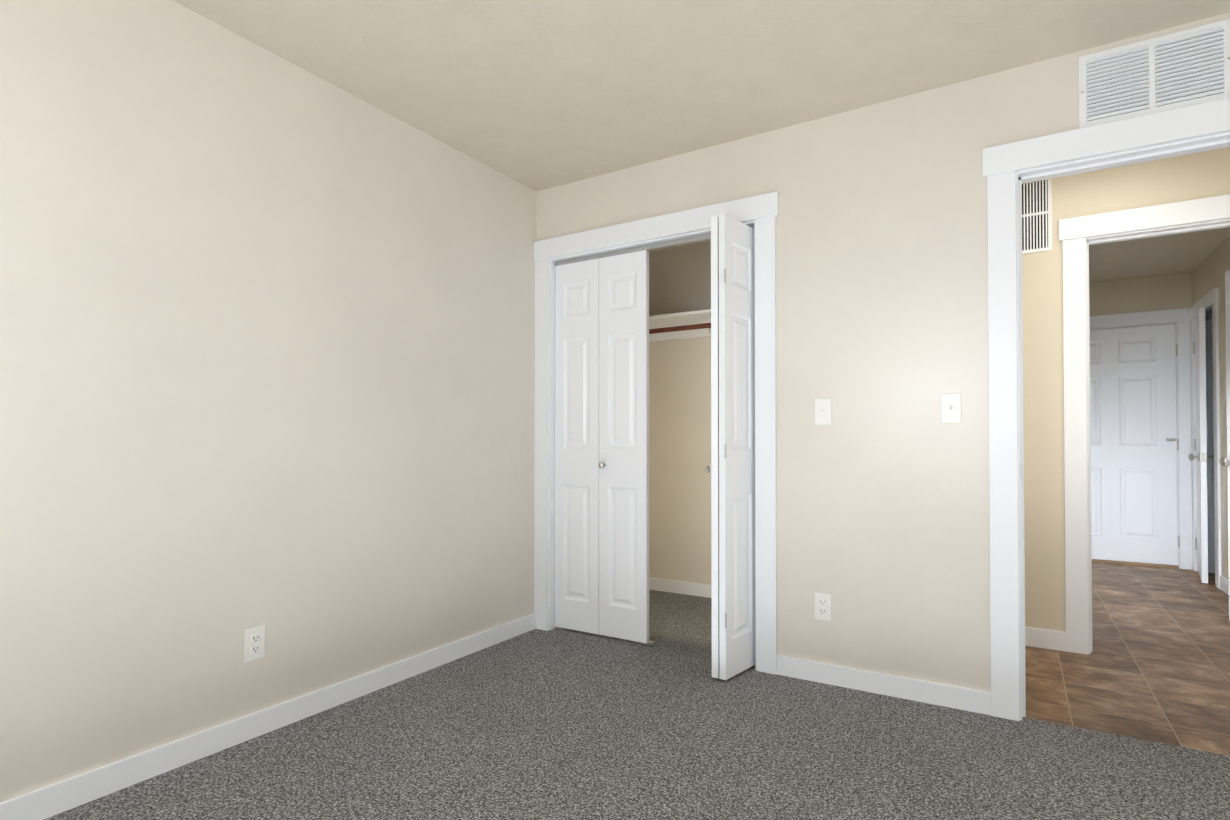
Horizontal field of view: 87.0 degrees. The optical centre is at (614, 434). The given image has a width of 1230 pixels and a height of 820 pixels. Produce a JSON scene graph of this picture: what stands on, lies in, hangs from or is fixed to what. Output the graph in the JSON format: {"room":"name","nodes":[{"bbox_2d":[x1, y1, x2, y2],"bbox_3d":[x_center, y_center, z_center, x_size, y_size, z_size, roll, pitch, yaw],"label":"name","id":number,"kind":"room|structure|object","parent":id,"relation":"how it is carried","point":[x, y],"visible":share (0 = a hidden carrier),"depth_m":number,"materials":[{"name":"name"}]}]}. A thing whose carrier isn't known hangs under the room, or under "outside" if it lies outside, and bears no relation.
{"room":"empty bedroom","nodes":[
{"label":"empty bedroom","id":0,"kind":"room"},
{"bbox_2d":[0,0,536,801],"bbox_3d":[-1.235,-0.155,2.429,0.120,2.440,5.400,0,-1,32],"label":"wall","id":1,"kind":"structure","parent":0,"point":[266,338],"depth_m":2.19,"materials":[{"name":"paint"}]},
{"bbox_2d":[245,625,264,662],"bbox_3d":[-1.256,0.728,2.262,0.008,0.115,0.070,0,-1,32],"label":"outlet","id":2,"kind":"object","parent":1,"relation":"attached to","point":[254,643],"visible":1,"depth_m":2.26,"materials":[{"name":"white plastic"}]},
{"bbox_2d":[0,613,535,819],"bbox_3d":[-1.483,1.011,1.886,0.013,0.095,4.000,0,-1,32],"label":"baseboard","id":3,"kind":"structure","parent":1,"relation":"attached to","point":[48,801],"depth_m":2.17,"materials":[{"name":"white wood"}]},
{"bbox_2d":[44,590,1229,819],"bbox_3d":[0.342,1.087,1.428,3.700,0.092,5.240,0,-1,32],"label":"floor carpet","id":4,"kind":"object","parent":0,"point":[554,724],"visible":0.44,"depth_m":2.11,"materials":[{"name":"grey carpet"}]},
{"bbox_2d":[649,241,710,584],"bbox_3d":[0.828,-0.132,4.258,1.470,2.440,0.120,0,-1,32],"label":"wall","id":5,"kind":"structure","parent":0,"point":[679,452],"depth_m":4.42,"materials":[{"name":"paint"}]},
{"bbox_2d":[649,309,710,341],"bbox_3d":[0.648,-0.694,4.069,1.366,0.119,0.398,0,-1,32],"label":"closet shelf","id":6,"kind":"object","parent":5,"relation":"attached to","point":[681,319],"visible":0.31,"depth_m":4.22,"materials":[{"name":"white wood"}]},
{"bbox_2d":[649,323,710,333],"bbox_3d":[0.596,-0.675,3.984,1.324,0.052,0.052,0,-1,32],"label":"hanging rod","id":7,"kind":"object","parent":6,"relation":"attached to","point":[681,328],"depth_m":4.08,"materials":[{"name":"brown wood"}]},
{"bbox_2d":[649,577,711,597],"bbox_3d":[0.750,1.040,4.213,1.370,0.095,0.013,0,-1,32],"label":"baseboard","id":8,"kind":"structure","parent":5,"relation":"attached to","point":[682,587],"depth_m":4.39,"materials":[{"name":"white wood"}]},
{"bbox_2d":[173,0,1229,282],"bbox_3d":[1.513,-1.423,2.593,4.800,0.100,8.700,0,-1,32],"label":"ceiling","id":9,"kind":"structure","parent":0,"point":[539,94],"depth_m":2.37,"materials":[{"name":"paint"}]},
{"bbox_2d":[537,12,1229,691],"bbox_3d":[1.516,-0.154,2.470,4.520,2.440,0.120,0,-1,32],"label":"wall","id":10,"kind":"structure","parent":0,"point":[883,522],"depth_m":2.66,"materials":[{"name":"paint"}]},
{"bbox_2d":[555,250,648,642],"bbox_3d":[-0.086,0.055,3.430,0.576,1.995,0.073,0,-1,32],"label":"bifold door","id":11,"kind":"structure","parent":10,"relation":"in","point":[601,446],"depth_m":3.42,"materials":[{"name":"white wood"}]},
{"bbox_2d":[641,640,654,645],"bbox_3d":[0.168,1.055,3.287,0.065,0.018,0.030,0,-1,32],"label":"bracket","id":12,"kind":"object","parent":10,"relation":"attached to","point":[650,643],"depth_m":3.27,"materials":[{"name":"grey metal"}]},
{"bbox_2d":[555,226,753,265],"bbox_3d":[0.169,-0.951,3.302,1.158,0.023,0.032,0,-1,32],"label":"rail","id":13,"kind":"object","parent":10,"relation":"attached to","point":[680,242],"visible":0.57,"depth_m":3.28,"materials":[{"name":"silver metal"}]},
{"bbox_2d":[534,191,778,674],"bbox_3d":[0.173,0.047,3.296,1.198,2.058,0.120,0,-1,32],"label":"door frame","id":14,"kind":"structure","parent":10,"relation":"attached to","point":[552,432],"depth_m":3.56,"materials":[{"name":"white wood"}]},
{"bbox_2d":[705,214,755,679],"bbox_3d":[0.519,0.049,2.905,0.151,1.995,0.301,0,-1,32],"label":"bifold door","id":15,"kind":"structure","parent":10,"relation":"in","point":[732,469],"depth_m":2.82,"materials":[{"name":"white wood"}]},
{"bbox_2d":[814,592,830,620],"bbox_3d":[0.889,0.735,2.771,0.070,0.115,0.008,0,-1,32],"label":"outlet","id":16,"kind":"object","parent":10,"relation":"attached to","point":[822,606],"visible":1,"depth_m":2.77,"materials":[{"name":"white plastic"}]},
{"bbox_2d":[815,398,831,424],"bbox_3d":[0.890,-0.100,2.774,0.070,0.115,0.018,0,-1,32],"label":"light switch","id":17,"kind":"object","parent":10,"relation":"attached to","point":[823,411],"visible":1,"depth_m":2.78,"materials":[{"name":"white plastic"}]},
{"bbox_2d":[776,655,990,714],"bbox_3d":[1.067,1.021,2.655,0.821,0.095,0.013,0,-1,32],"label":"baseboard","id":18,"kind":"structure","parent":10,"relation":"attached to","point":[957,697],"depth_m":2.62,"materials":[{"name":"white wood"}]},
{"bbox_2d":[941,393,960,422],"bbox_3d":[1.306,-0.103,2.518,0.070,0.115,0.018,0,-1,32],"label":"light switch","id":19,"kind":"object","parent":10,"relation":"attached to","point":[950,408],"visible":1,"depth_m":2.52,"materials":[{"name":"white plastic"}]},
{"bbox_2d":[982,97,1229,720],"bbox_3d":[1.877,-0.013,2.232,1.045,2.153,0.143,0,-1,32],"label":"door frame","id":20,"kind":"structure","parent":10,"relation":"attached to","point":[1003,164],"depth_m":2.41,"materials":[{"name":"white wood"}]},
{"bbox_2d":[1079,19,1229,128],"bbox_3d":[1.834,-1.224,2.210,0.408,0.260,0.013,0,-1,32],"label":"air vent","id":21,"kind":"object","parent":10,"relation":"in","point":[1185,68],"visible":1,"depth_m":2.21,"materials":[{"name":"white metal"}]},
{"bbox_2d":[1022,147,1229,631],"bbox_3d":[2.720,-0.147,3.019,3.050,2.440,0.120,0,-1,32],"label":"wall","id":22,"kind":"structure","parent":0,"point":[1199,175],"depth_m":3.26,"materials":[{"name":"paint"}]},
{"bbox_2d":[1022,179,1051,253],"bbox_3d":[2.131,-1.129,3.321,0.180,0.390,0.007,0,-1,32],"label":"air vent","id":23,"kind":"object","parent":22,"relation":"in","point":[1036,216],"visible":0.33,"depth_m":3.31,"materials":[{"name":"white metal"}]},
{"bbox_2d":[1025,627,1065,650],"bbox_3d":[1.815,1.031,3.486,1.005,0.095,0.013,0,-1,32],"label":"baseboard","id":24,"kind":"structure","parent":22,"relation":"attached to","point":[1045,638],"depth_m":3.26,"materials":[{"name":"white wood"}]},
{"bbox_2d":[1059,194,1229,654],"bbox_3d":[2.705,-0.004,3.013,1.050,2.153,0.143,0,-1,32],"label":"door frame","id":25,"kind":"structure","parent":22,"relation":"attached to","point":[1074,232],"depth_m":3.19,"materials":[{"name":"white wood"}]},
{"bbox_2d":[1025,562,1229,755],"bbox_3d":[3.254,1.124,3.917,3.160,0.080,4.365,0,-1,32],"label":"floor","id":26,"kind":"structure","parent":0,"point":[1154,665],"depth_m":3.00,"materials":[{"name":"brown tile"}]},
{"bbox_2d":[1089,272,1191,315],"bbox_3d":[4.626,-0.117,5.450,2.120,2.440,0.120,0,-1,32],"label":"wall","id":27,"kind":"structure","parent":0,"point":[1155,293],"depth_m":5.49,"materials":[{"name":"paint"}]},
{"bbox_2d":[1090,324,1179,564],"bbox_3d":[4.280,0.080,5.587,0.890,2.000,0.090,0,-1,32],"label":"entry door","id":28,"kind":"structure","parent":27,"relation":"in","point":[1134,449],"depth_m":5.51,"materials":[{"name":"white wood"}]},
{"bbox_2d":[1092,559,1178,568],"bbox_3d":[4.303,1.094,5.623,0.885,0.022,0.140,0,-1,32],"label":"trim","id":29,"kind":"structure","parent":27,"relation":"attached to","point":[1136,563],"depth_m":5.48,"materials":[{"name":"brown wood"}]},
{"bbox_2d":[1089,287,1221,588],"bbox_3d":[4.141,0.029,5.258,1.205,2.143,0.955,0,-1,32],"label":"door frame","id":30,"kind":"structure","parent":27,"relation":"attached to","point":[1180,317],"depth_m":5.27,"materials":[{"name":"white wood"}]},
{"bbox_2d":[1191,235,1229,579],"bbox_3d":[4.015,-0.135,4.024,0.120,2.440,2.950,0,-1,32],"label":"wall","id":31,"kind":"structure","parent":0,"point":[1208,273],"depth_m":4.57,"materials":[{"name":"paint"}]},
{"bbox_2d":[1188,308,1213,582],"bbox_3d":[4.481,0.077,4.991,0.178,2.015,0.628,0,-1,32],"label":"door","id":32,"kind":"structure","parent":31,"relation":"in","point":[1200,440],"depth_m":4.75,"materials":[{"name":"white wood"}]},
{"bbox_2d":[1219,575,1228,594],"bbox_3d":[4.037,1.040,4.172,0.013,0.095,1.010,0,-1,32],"label":"baseboard","id":33,"kind":"structure","parent":31,"relation":"attached to","point":[1224,584],"depth_m":4.49,"materials":[{"name":"white wood"}]},
{"bbox_2d":[1219,270,1229,620],"bbox_3d":[3.415,0.058,3.366,0.284,2.015,0.801,0,-1,32],"label":"door","id":34,"kind":"structure","parent":31,"relation":"in","point":[1224,461],"depth_m":3.73,"materials":[{"name":"white wood"}]}
]}

